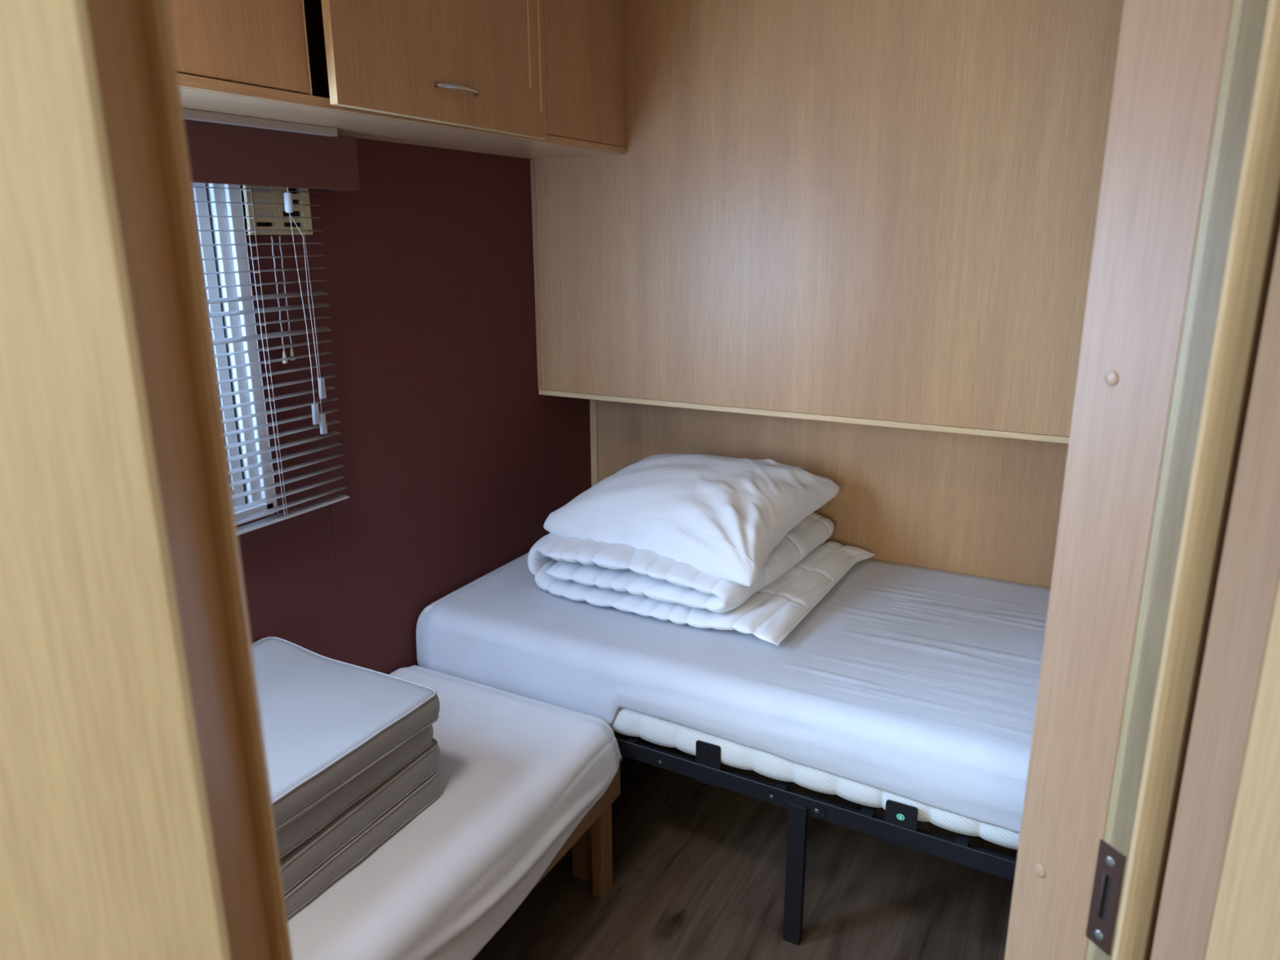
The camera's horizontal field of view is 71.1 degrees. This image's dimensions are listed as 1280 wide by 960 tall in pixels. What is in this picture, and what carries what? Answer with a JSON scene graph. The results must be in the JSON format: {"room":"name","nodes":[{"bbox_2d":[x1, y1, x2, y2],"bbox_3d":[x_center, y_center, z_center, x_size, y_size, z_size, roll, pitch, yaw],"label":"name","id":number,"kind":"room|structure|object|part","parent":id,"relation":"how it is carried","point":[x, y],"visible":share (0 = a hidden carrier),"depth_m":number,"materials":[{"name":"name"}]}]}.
{"room":"mobile home bedroom","nodes":[
{"label":"mobile home bedroom","id":0,"kind":"room"},
{"bbox_2d":[236,0,591,674],"bbox_3d":[-1.182,0.065,1.202,0.060,2.250,4.400,8,17,27],"label":"wall","id":1,"kind":"structure","parent":0,"point":[455,463],"depth_m":2.23,"materials":[{"name":"red paint"}]},
{"bbox_2d":[191,182,276,525],"bbox_3d":[-1.033,-0.170,1.409,0.067,0.727,0.983,8,17,27],"label":"window","id":2,"kind":"structure","parent":1,"relation":"in","point":[210,194],"depth_m":1.77,"materials":[{"name":"white glass"}]},
{"bbox_3d":[-1.041,-0.170,1.405,0.037,0.665,0.878,8,17,27],"label":"sash","id":3,"kind":"part","parent":2,"relation":"part of","materials":[{"name":"white plastic"}]},
{"bbox_2d":[192,185,349,535],"bbox_3d":[-0.950,-0.163,1.395,0.045,0.724,1.238,8,17,27],"label":"blind","id":4,"kind":"object","parent":2,"relation":"attached to","point":[318,417],"visible":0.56,"depth_m":1.81,"materials":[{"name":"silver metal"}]},
{"bbox_3d":[-0.747,-0.258,1.778,0.029,0.685,0.003,8,17,27],"label":"ladder cord","id":5,"kind":"part","parent":4,"relation":"part of","materials":[{"name":"white fabric"}]},
{"bbox_3d":[-0.739,-0.255,1.761,0.002,0.683,0.011,7,17,24],"label":"lift cord","id":6,"kind":"part","parent":4,"relation":"part of","materials":[{"name":"white fabric"}]},
{"bbox_3d":[-0.955,0.181,1.493,0.025,0.008,1.238,8,17,27],"label":"rail","id":7,"kind":"part","parent":4,"relation":"part of","materials":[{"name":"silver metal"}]},
{"bbox_3d":[-0.687,-0.381,1.813,0.001,0.467,0.017,8,17,27],"label":"lift cord","id":8,"kind":"part","parent":4,"relation":"part of","materials":[{"name":"white fabric"}]},
{"bbox_3d":[-0.682,-0.332,1.834,0.002,0.403,0.030,8,17,27],"label":"lift cord","id":9,"kind":"part","parent":4,"relation":"part of","materials":[{"name":"white fabric"}]},
{"bbox_3d":[-0.674,-0.354,1.844,0.001,0.294,0.007,8,17,27],"label":"lift cord","id":10,"kind":"part","parent":4,"relation":"part of","materials":[{"name":"white fabric"}]},
{"bbox_2d":[183,119,359,191],"bbox_3d":[-1.005,-0.485,1.234,0.089,0.108,1.580,8,17,27],"label":"valance","id":11,"kind":"object","parent":1,"relation":"in","point":[218,153],"depth_m":1.69,"materials":[{"name":"red fabric"}]},
{"bbox_2d":[240,185,312,364],"bbox_3d":[-0.734,-0.454,1.842,0.022,0.422,0.162,8,17,27],"label":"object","id":12,"kind":"object","parent":1,"relation":"in","point":[258,196],"visible":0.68,"depth_m":1.81,"materials":[{"name":"beige plastic"}]},
{"bbox_3d":[-0.743,-0.380,1.838,0.003,0.232,0.004,8,17,27],"label":"pull cord","id":13,"kind":"part","parent":12,"relation":"part of","materials":[{"name":"white fabric"}]},
{"bbox_3d":[-0.734,-0.386,1.854,0.003,0.228,0.004,8,17,27],"label":"pull cord","id":14,"kind":"part","parent":12,"relation":"part of","materials":[{"name":"white fabric"}]},
{"bbox_2d":[168,0,626,159],"bbox_3d":[-0.725,-0.860,1.365,0.370,0.555,2.443,8,17,27],"label":"upper cabinet","id":15,"kind":"object","parent":1,"relation":"attached to","point":[531,79],"depth_m":1.71,"materials":[{"name":"brown wood"}]},
{"bbox_3d":[-0.694,-0.827,1.179,0.016,0.520,0.580,8,17,27],"label":"door","id":16,"kind":"part","parent":15,"relation":"part of","materials":[{"name":"brown wood"}]},
{"bbox_3d":[-0.973,-0.524,1.165,0.018,0.016,1.512,8,17,27],"label":"curtain rail","id":17,"kind":"part","parent":15,"relation":"part of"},
{"bbox_3d":[-0.621,-0.601,1.379,0.017,0.016,2.443,8,17,27],"label":"rail","id":18,"kind":"part","parent":15,"relation":"part of","materials":[{"name":"brown wood"}]},
{"bbox_3d":[-0.367,-0.960,1.710,0.017,0.524,0.652,7,17,25],"label":"door","id":19,"kind":"part","parent":15,"relation":"part of","materials":[{"name":"brown wood"}]},
{"bbox_3d":[-0.350,-0.764,1.751,0.035,0.010,0.138,8,17,27],"label":"handle","id":20,"kind":"part","parent":15,"relation":"part of","materials":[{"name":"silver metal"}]},
{"bbox_3d":[-0.136,-1.104,2.186,0.016,0.521,0.377,8,17,27],"label":"panel","id":21,"kind":"part","parent":15,"relation":"part of","materials":[{"name":"brown wood"}]},
{"bbox_2d":[472,731,1017,959],"bbox_3d":[0.000,1.325,0.955,2.950,0.060,4.500,8,17,27],"label":"floor","id":22,"kind":"structure","parent":0,"point":[699,868],"depth_m":2.11,"materials":[{"name":"brown wood"}]},
{"bbox_2d":[531,759,620,898],"bbox_3d":[-0.691,0.943,1.601,0.641,0.342,1.548,8,17,27],"label":"wooden bed","id":23,"kind":"object","parent":22,"relation":"on","point":[591,841],"visible":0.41,"depth_m":2.08,"materials":[{"name":"brown wood"}]},
{"bbox_2d":[287,665,622,959],"bbox_3d":[-0.690,0.787,1.551,0.658,0.202,1.586,8,17,27],"label":"fitted sheet","id":24,"kind":"object","parent":23,"relation":"on","point":[519,774],"visible":0.43,"depth_m":1.72,"materials":[{"name":"white fabric"}]},
{"bbox_2d":[284,768,441,918],"bbox_3d":[-0.716,0.626,1.653,0.473,0.055,0.530,8,17,27],"label":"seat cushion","id":25,"kind":"object","parent":24,"relation":"on","point":[426,793],"visible":0.12,"depth_m":1.58,"materials":[{"name":"grey fabric"}]},
{"bbox_2d":[280,737,440,894],"bbox_3d":[-0.715,0.577,1.644,0.470,0.071,0.529,8,17,27],"label":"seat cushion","id":26,"kind":"object","parent":25,"relation":"on","point":[301,861],"visible":0.13,"depth_m":1.56,"materials":[{"name":"grey fabric"}]},
{"bbox_2d":[275,724,433,858],"bbox_3d":[-0.722,0.522,1.621,0.467,0.062,0.529,8,17,27],"label":"seat cushion","id":27,"kind":"object","parent":26,"relation":"on","point":[297,831],"visible":0.14,"depth_m":1.54,"materials":[{"name":"grey fabric"}]},
{"bbox_2d":[251,636,439,831],"bbox_3d":[-0.713,0.458,1.607,0.478,0.069,0.534,8,17,27],"label":"mattress","id":28,"kind":"object","parent":27,"relation":"on","point":[326,721],"visible":0.47,"depth_m":1.63,"materials":[{"name":"grey fabric"}]},
{"bbox_3d":[-0.139,0.815,2.137,0.043,0.300,0.030,8,17,27],"label":"leg","id":29,"kind":"part","parent":23,"relation":"part of","materials":[{"name":"brown wood"}]},
{"bbox_3d":[-0.088,0.854,2.089,0.028,0.250,0.048,8,17,27],"label":"leg","id":30,"kind":"part","parent":23,"relation":"part of","materials":[{"name":"brown wood"}]},
{"bbox_2d":[614,734,1017,945],"bbox_3d":[0.493,0.699,2.325,1.998,0.419,0.947,8,17,27],"label":"frame","id":31,"kind":"object","parent":22,"relation":"on","point":[898,827],"visible":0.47,"depth_m":1.89,"materials":[{"name":"metal"}]},
{"bbox_2d":[422,552,1019,849],"bbox_3d":[0.502,0.450,2.279,1.982,0.188,0.938,8,17,27],"label":"mattress","id":32,"kind":"object","parent":31,"relation":"on","point":[626,722],"visible":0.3,"depth_m":1.90,"materials":[{"name":"white fabric"}]},
{"bbox_2d":[416,552,1050,833],"bbox_3d":[0.502,0.430,2.271,2.003,0.182,0.959,8,17,27],"label":"fitted sheet","id":33,"kind":"object","parent":32,"relation":"on","point":[915,683],"visible":0.4,"depth_m":2.04,"materials":[{"name":"white fabric"}]},
{"bbox_2d":[527,511,875,645],"bbox_3d":[0.170,0.191,2.500,0.809,0.165,0.719,8,17,27],"label":"duvet","id":34,"kind":"object","parent":33,"relation":"on","point":[801,570],"visible":0.54,"depth_m":2.26,"materials":[{"name":"white fabric"}]},
{"bbox_2d":[543,453,839,586],"bbox_3d":[0.131,0.056,2.444,0.679,0.198,0.582,8,17,27],"label":"pillow","id":35,"kind":"object","parent":34,"relation":"on","point":[722,517],"visible":0.98,"depth_m":2.32,"materials":[{"name":"white fabric"}]},
{"bbox_3d":[0.335,0.855,1.930,0.038,0.328,0.020,8,17,27],"label":"leg","id":36,"kind":"part","parent":31,"relation":"part of","materials":[{"name":"black metal"}]},
{"bbox_3d":[0.292,0.670,1.924,1.997,0.040,0.030,8,18,29],"label":"rail","id":37,"kind":"part","parent":31,"relation":"part of","materials":[{"name":"black metal"}]},
{"bbox_3d":[0.557,0.744,2.332,0.038,0.328,0.020,8,17,27],"label":"leg","id":38,"kind":"part","parent":31,"relation":"part of","materials":[{"name":"black metal"}]},
{"bbox_2d":[596,400,1068,588],"bbox_3d":[0.779,-0.304,2.519,2.112,2.250,0.060,8,17,27],"label":"wall","id":39,"kind":"structure","parent":0,"point":[975,505],"depth_m":2.59,"materials":[{"name":"brown wood"}]},
{"bbox_2d":[589,399,598,486],"bbox_3d":[-0.155,0.166,3.126,0.024,1.030,0.008,8,17,27],"label":"trim","id":40,"kind":"structure","parent":39,"relation":"attached to","point":[593,414],"depth_m":3.04,"materials":[{"name":"brown wood"}]},
{"bbox_2d":[529,0,1124,444],"bbox_3d":[0.663,-0.761,2.239,2.052,1.219,0.308,8,17,27],"label":"panel","id":41,"kind":"object","parent":39,"relation":"attached to","point":[884,213],"visible":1,"depth_m":2.19,"materials":[{"name":"brown wood"}]},
{"bbox_2d":[1143,182,1279,959],"bbox_3d":[0.703,0.138,0.903,0.592,2.250,0.114,-6,16,-20],"label":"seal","id":42,"kind":"structure","parent":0,"point":[1275,230],"depth_m":0.73,"materials":[{"name":"brown wood"}]},
{"bbox_2d":[1085,839,1125,955],"bbox_3d":[0.416,0.374,0.803,0.003,0.104,0.026,-6,16,-20],"label":"strike plate","id":43,"kind":"object","parent":42,"relation":"attached to","point":[1110,862],"visible":1,"depth_m":0.80,"materials":[{"name":"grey metal"}]},
{"bbox_2d":[1004,0,1232,959],"bbox_3d":[0.410,0.258,0.831,0.032,2.060,0.092,-6,16,-20],"label":"trim","id":44,"kind":"structure","parent":42,"relation":"attached to","point":[1171,53],"depth_m":0.74,"materials":[{"name":"brown wood"}]},
{"bbox_2d":[1084,0,1269,959],"bbox_3d":[0.432,0.272,0.779,0.030,2.060,0.027,-6,16,-20],"label":"trim","id":45,"kind":"structure","parent":42,"relation":"attached to","point":[1236,6],"depth_m":0.69,"materials":[{"name":"brown wood"}]},
{"bbox_2d":[1091,0,1279,959],"bbox_3d":[0.438,0.244,0.766,0.037,2.120,0.028,-6,16,-20],"label":"trim","id":46,"kind":"structure","parent":42,"relation":"attached to","point":[1260,179],"depth_m":0.68,"materials":[{"name":"brown wood"}]},
{"bbox_3d":[-0.652,0.270,0.445,0.522,2.250,0.591,8,17,27],"label":"wall","id":47,"kind":"structure","parent":0,"visible":0},
{"bbox_2d":[0,0,231,959],"bbox_3d":[-0.453,0.323,0.494,0.420,2.120,0.033,-6,16,-20],"label":"door","id":48,"kind":"structure","parent":47,"relation":"attached to","point":[107,851],"depth_m":0.47,"materials":[{"name":"brown wood"}]},
{"bbox_2d":[84,0,272,959],"bbox_3d":[-0.272,0.326,0.594,0.030,2.060,0.074,-2,15,-7],"label":"door frame","id":49,"kind":"structure","parent":47,"relation":"attached to","point":[117,27],"depth_m":0.50,"materials":[{"name":"brown wood"}]},
{"bbox_2d":[141,0,293,959],"bbox_3d":[-0.271,0.315,0.632,0.042,2.060,0.016,-4,16,-12],"label":"trim","id":50,"kind":"structure","parent":47,"relation":"attached to","point":[156,13],"depth_m":0.54,"materials":[{"name":"brown wood"}]},
{"bbox_3d":[0.963,0.194,0.695,0.880,2.250,0.762,8,17,27],"label":"wall","id":51,"kind":"structure","parent":0,"visible":0},
{"bbox_2d":[1150,232,1279,959],"bbox_3d":[0.454,0.263,0.700,0.045,2.120,0.110,5,16,18],"label":"trim","id":52,"kind":"structure","parent":51,"relation":"attached to","point":[1249,577],"depth_m":0.66,"materials":[{"name":"brown wood"}]},
{"bbox_3d":[0.123,0.540,-0.555,0.060,2.250,2.318,8,17,27],"label":"wall","id":53,"kind":"structure","parent":0,"visible":0},
{"bbox_2d":[1204,579,1279,959],"bbox_3d":[0.554,0.303,0.550,0.038,2.120,0.331,-14,21,-42],"label":"trim","id":54,"kind":"structure","parent":53,"relation":"attached to","point":[1246,923],"depth_m":0.64,"materials":[{"name":"brown wood"}]}
]}

